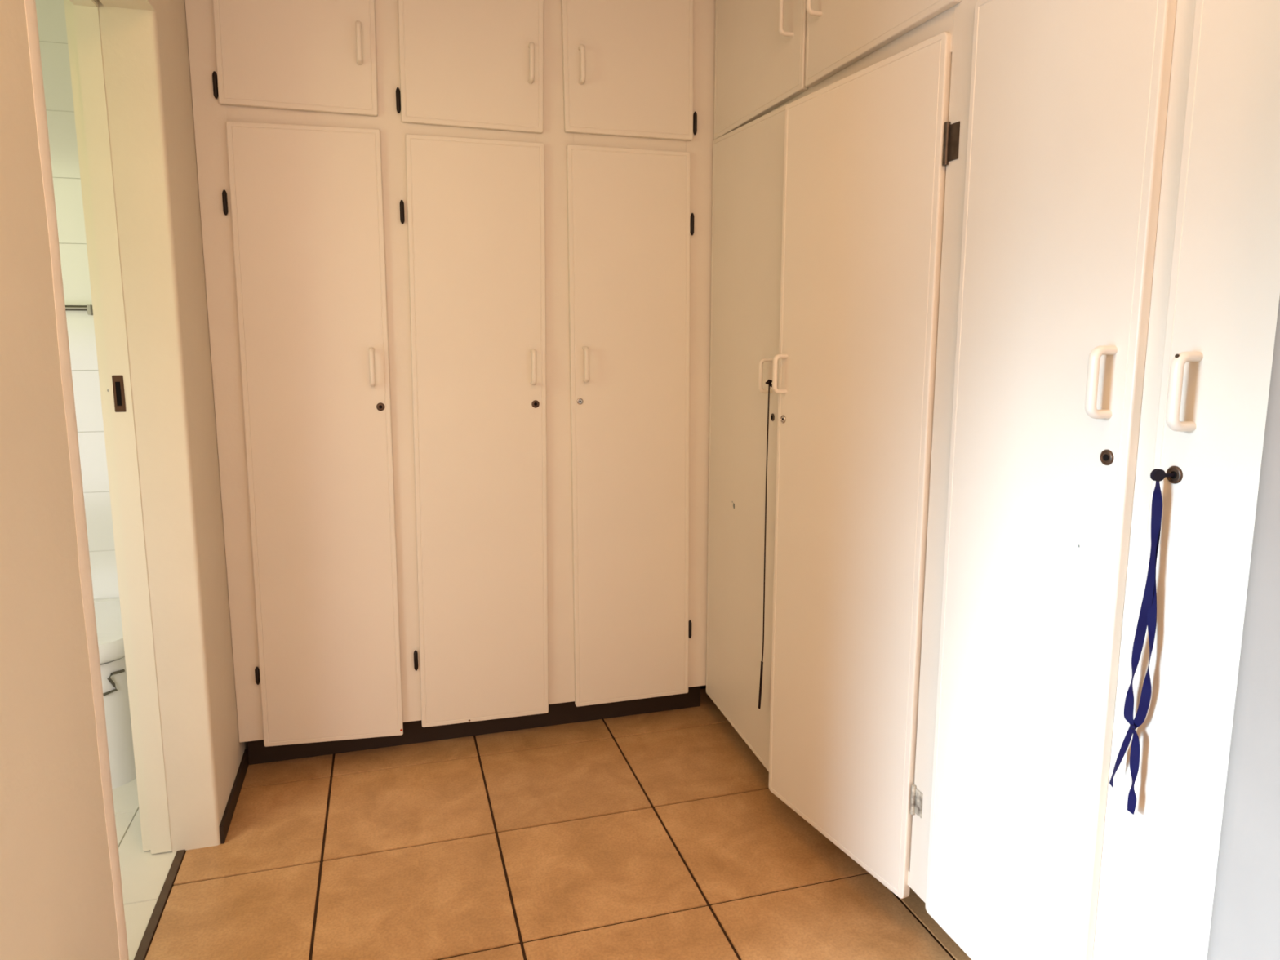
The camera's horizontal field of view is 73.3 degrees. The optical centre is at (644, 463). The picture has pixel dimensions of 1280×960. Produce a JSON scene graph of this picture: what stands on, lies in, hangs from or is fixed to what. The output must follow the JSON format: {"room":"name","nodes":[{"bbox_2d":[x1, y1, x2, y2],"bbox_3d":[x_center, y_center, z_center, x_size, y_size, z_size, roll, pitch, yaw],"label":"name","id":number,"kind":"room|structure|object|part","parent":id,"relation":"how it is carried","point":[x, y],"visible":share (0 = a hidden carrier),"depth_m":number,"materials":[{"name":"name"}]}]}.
{"room":"walk-in closet","nodes":[
{"label":"walk-in closet","id":0,"kind":"room"},
{"bbox_2d":[35,0,119,599],"bbox_3d":[-2.421,-0.356,2.689,2.128,2.600,0.110,-2,9,-17],"label":"wall","id":1,"kind":"structure","parent":0,"point":[51,14],"depth_m":2.78,"materials":[{"name":"grey tile"}]},
{"bbox_2d":[65,304,93,315],"bbox_3d":[-2.044,-0.482,2.693,0.565,0.032,0.066,-2,9,-17],"label":"towel rail","id":2,"kind":"object","parent":1,"relation":"attached to","point":[87,308],"visible":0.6,"depth_m":2.74,"materials":[{"name":"grey metal"}]},
{"bbox_3d":[-2.038,-0.484,2.670,0.562,0.017,0.017,-2,9,-17],"label":"rail","id":3,"kind":"part","parent":2,"relation":"part of","materials":[{"name":"grey metal"}]},
{"bbox_2d":[0,0,248,959],"bbox_3d":[-2.098,-0.196,1.629,2.128,2.600,2.250,-2,9,-17],"label":"wall","id":4,"kind":"structure","parent":0,"point":[57,897],"depth_m":1.39,"materials":[{"name":"beige paint"}]},
{"bbox_2d":[24,0,128,959],"bbox_3d":[-0.903,-0.148,1.326,0.023,2.600,0.054,-2,9,-17],"label":"trim","id":5,"kind":"structure","parent":4,"relation":"attached to","point":[85,573],"depth_m":1.35,"materials":[{"name":"white wood"}]},
{"bbox_2d":[63,0,172,853],"bbox_3d":[-1.163,0.032,1.722,0.073,2.116,0.910,-2,9,-17],"label":"door frame","id":6,"kind":"structure","parent":4,"relation":"in","point":[82,16],"depth_m":2.08,"materials":[{"name":"wood"}]},
{"bbox_3d":[-1.268,-0.168,2.075,0.024,0.088,0.002,-2,9,-17],"label":"strike plate","id":7,"kind":"part","parent":6,"relation":"part of","materials":[{"name":"brown metal"}]},
{"bbox_2d":[219,749,248,844],"bbox_3d":[-1.194,0.961,2.511,0.009,0.052,0.448,-2,9,-17],"label":"baseboard","id":8,"kind":"structure","parent":4,"relation":"attached to","point":[228,812],"depth_m":2.47,"materials":[{"name":"black"}]},
{"bbox_2d":[112,684,971,959],"bbox_3d":[-0.424,1.387,0.138,4.350,0.080,6.492,-2,9,-17],"label":"floor","id":9,"kind":"structure","parent":0,"point":[663,835],"depth_m":2.22,"materials":[{"name":"brown tile"}]},
{"bbox_2d":[93,597,136,789],"bbox_3d":[-2.317,0.748,2.553,1.558,0.458,0.524,-2,9,-17],"label":"bathtub","id":10,"kind":"object","parent":9,"relation":"on","point":[107,611],"visible":0.3,"depth_m":2.58,"materials":[{"name":"white ceramic"}]},
{"bbox_2d":[93,597,124,665],"bbox_3d":[-2.316,0.668,2.541,1.558,0.298,0.524,-2,9,-17],"label":"tub","id":11,"kind":"object","parent":10,"relation":"in","point":[107,611],"depth_m":2.61,"materials":[{"name":"white ceramic"}]},
{"bbox_3d":[-2.308,0.779,2.572,1.482,0.390,0.494,-2,9,-17],"label":"panel","id":12,"kind":"part","parent":10,"relation":"part of","materials":[{"name":"white ceramic"}]},
{"bbox_2d":[133,849,185,959],"bbox_3d":[-1.096,1.087,1.852,0.020,0.007,0.905,-2,9,-17],"label":"trim","id":13,"kind":"structure","parent":9,"relation":"on","point":[148,934],"depth_m":2.04,"materials":[{"name":"metal"}]},
{"bbox_2d":[184,0,715,764],"bbox_3d":[-0.565,-0.377,2.874,1.532,2.590,0.554,-2,9,-17],"label":"wardrobe","id":14,"kind":"object","parent":9,"relation":"on","point":[457,254],"visible":0.99,"depth_m":2.64,"materials":[{"name":"beige wood"}]},
{"bbox_3d":[-0.963,-1.253,2.377,0.422,0.530,0.017,-2,9,-17],"label":"door","id":15,"kind":"part","parent":14,"relation":"part of","materials":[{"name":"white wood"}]},
{"bbox_3d":[-0.964,-0.040,2.561,0.417,1.851,0.017,-2,9,-17],"label":"door","id":16,"kind":"part","parent":14,"relation":"part of","materials":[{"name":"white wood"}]},
{"bbox_3d":[-0.800,-1.179,2.409,0.016,0.111,0.039,-2,9,-17],"label":"handle","id":17,"kind":"part","parent":14,"relation":"part of","materials":[{"name":"beige plastic"}]},
{"bbox_3d":[-0.806,-0.284,2.543,0.016,0.117,0.039,-2,9,-17],"label":"handle","id":18,"kind":"part","parent":14,"relation":"part of","materials":[{"name":"beige plastic"}]},
{"bbox_3d":[-0.502,-1.265,2.516,0.424,0.546,0.017,-2,9,-17],"label":"door","id":19,"kind":"part","parent":14,"relation":"part of","materials":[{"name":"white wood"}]},
{"bbox_3d":[-0.512,-0.061,2.695,0.427,1.830,0.017,-2,9,-17],"label":"door","id":20,"kind":"part","parent":14,"relation":"part of","materials":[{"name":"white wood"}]},
{"bbox_3d":[-0.336,-1.188,2.549,0.017,0.112,0.039,-2,9,-17],"label":"handle","id":21,"kind":"part","parent":14,"relation":"part of","materials":[{"name":"beige plastic"}]},
{"bbox_3d":[-0.346,-0.300,2.681,0.016,0.112,0.039,-2,9,-17],"label":"handle","id":22,"kind":"part","parent":14,"relation":"part of","materials":[{"name":"beige plastic"}]},
{"bbox_3d":[-0.189,-1.203,2.592,0.016,0.109,0.039,-2,9,-17],"label":"handle","id":23,"kind":"part","parent":14,"relation":"part of","materials":[{"name":"beige plastic"}]},
{"bbox_3d":[-0.186,-0.314,2.728,0.015,0.113,0.039,-2,9,-17],"label":"handle","id":24,"kind":"part","parent":14,"relation":"part of","materials":[{"name":"beige plastic"}]},
{"bbox_3d":[-0.049,-1.289,2.650,0.422,0.538,0.017,-2,9,-17],"label":"door","id":25,"kind":"part","parent":14,"relation":"part of","materials":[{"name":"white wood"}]},
{"bbox_3d":[-0.043,-0.086,2.834,0.411,1.822,0.017,-2,9,-17],"label":"door","id":26,"kind":"part","parent":14,"relation":"part of","materials":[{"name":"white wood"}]},
{"bbox_2d":[706,0,1279,959],"bbox_3d":[0.685,-0.281,2.253,0.759,2.590,2.468,-2,9,-17],"label":"wardrobe","id":27,"kind":"object","parent":9,"relation":"on","point":[993,269],"visible":1,"depth_m":1.54,"materials":[{"name":"beige wood"}]},
{"bbox_3d":[0.298,-0.071,2.619,0.017,1.870,0.600,-2,9,-14],"label":"door","id":28,"kind":"part","parent":27,"relation":"part of","materials":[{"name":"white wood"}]},
{"bbox_3d":[0.318,-1.258,2.436,0.017,0.534,0.618,-2,9,-17],"label":"door","id":29,"kind":"part","parent":27,"relation":"part of","materials":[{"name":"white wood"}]},
{"bbox_2d":[758,379,772,708],"bbox_3d":[0.331,0.237,2.370,0.020,0.935,0.036,-2,9,-17],"label":"cord","id":30,"kind":"object","parent":27,"relation":"hanging from","point":[769,382],"visible":0.98,"depth_m":2.37,"materials":[{"name":"black fabric"}]},
{"bbox_3d":[0.330,-0.240,2.355,0.039,0.096,0.015,-2,9,-14],"label":"handle","id":31,"kind":"part","parent":27,"relation":"part of","materials":[{"name":"beige plastic"}]},
{"bbox_3d":[0.339,-0.225,2.162,0.039,0.099,0.015,-4,10,-26],"label":"handle","id":32,"kind":"part","parent":27,"relation":"part of","materials":[{"name":"beige plastic"}]},
{"bbox_3d":[0.363,-1.154,2.207,0.039,0.111,0.015,-2,9,-17],"label":"handle","id":33,"kind":"part","parent":27,"relation":"part of","materials":[{"name":"beige plastic"}]},
{"bbox_3d":[0.407,-1.133,2.063,0.039,0.111,0.015,-2,9,-17],"label":"handle","id":34,"kind":"part","parent":27,"relation":"part of","materials":[{"name":"beige plastic"}]},
{"bbox_3d":[0.465,0.037,2.007,0.019,1.814,0.524,-4,10,-26],"label":"door","id":35,"kind":"part","parent":27,"relation":"part of","materials":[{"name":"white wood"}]},
{"bbox_3d":[0.498,-1.169,1.848,0.017,0.534,0.599,-2,9,-17],"label":"door","id":36,"kind":"part","parent":27,"relation":"part of","materials":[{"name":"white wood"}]},
{"bbox_3d":[0.660,0.086,1.487,0.017,1.794,0.416,-2,9,-17],"label":"door","id":37,"kind":"part","parent":27,"relation":"part of","materials":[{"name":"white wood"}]},
{"bbox_3d":[0.681,-0.121,1.288,0.041,0.109,0.018,-2,9,-17],"label":"handle","id":38,"kind":"part","parent":27,"relation":"part of","materials":[{"name":"beige plastic"}]},
{"bbox_2d":[1150,468,1174,481],"bbox_3d":[0.715,0.016,1.187,0.039,0.017,0.006,-2,9,-17],"label":"key","id":39,"kind":"object","parent":27,"relation":"attached to","point":[1157,474],"visible":1,"depth_m":1.18,"materials":[{"name":"black metal"}]},
{"bbox_2d":[1109,480,1162,814],"bbox_3d":[0.710,0.261,1.243,0.014,0.502,0.058,-2,9,-17],"label":"ribbon","id":40,"kind":"object","parent":39,"relation":"hanging from","point":[1148,613],"visible":1,"depth_m":1.23,"materials":[{"name":"blue fabric"}]},
{"bbox_3d":[0.722,-0.096,1.154,0.041,0.107,0.018,-2,9,-17],"label":"handle","id":41,"kind":"part","parent":27,"relation":"part of","materials":[{"name":"beige plastic"}]},
{"bbox_3d":[0.763,0.137,1.149,0.017,1.794,0.212,-2,9,-17],"label":"door","id":42,"kind":"part","parent":27,"relation":"part of","materials":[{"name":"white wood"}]},
{"bbox_2d":[1206,296,1279,959],"bbox_3d":[1.619,0.158,-0.678,0.800,2.600,3.737,-2,9,-17],"label":"wall","id":43,"kind":"structure","parent":0,"point":[1245,922],"depth_m":0.99,"materials":[{"name":"white paint"}]}
]}

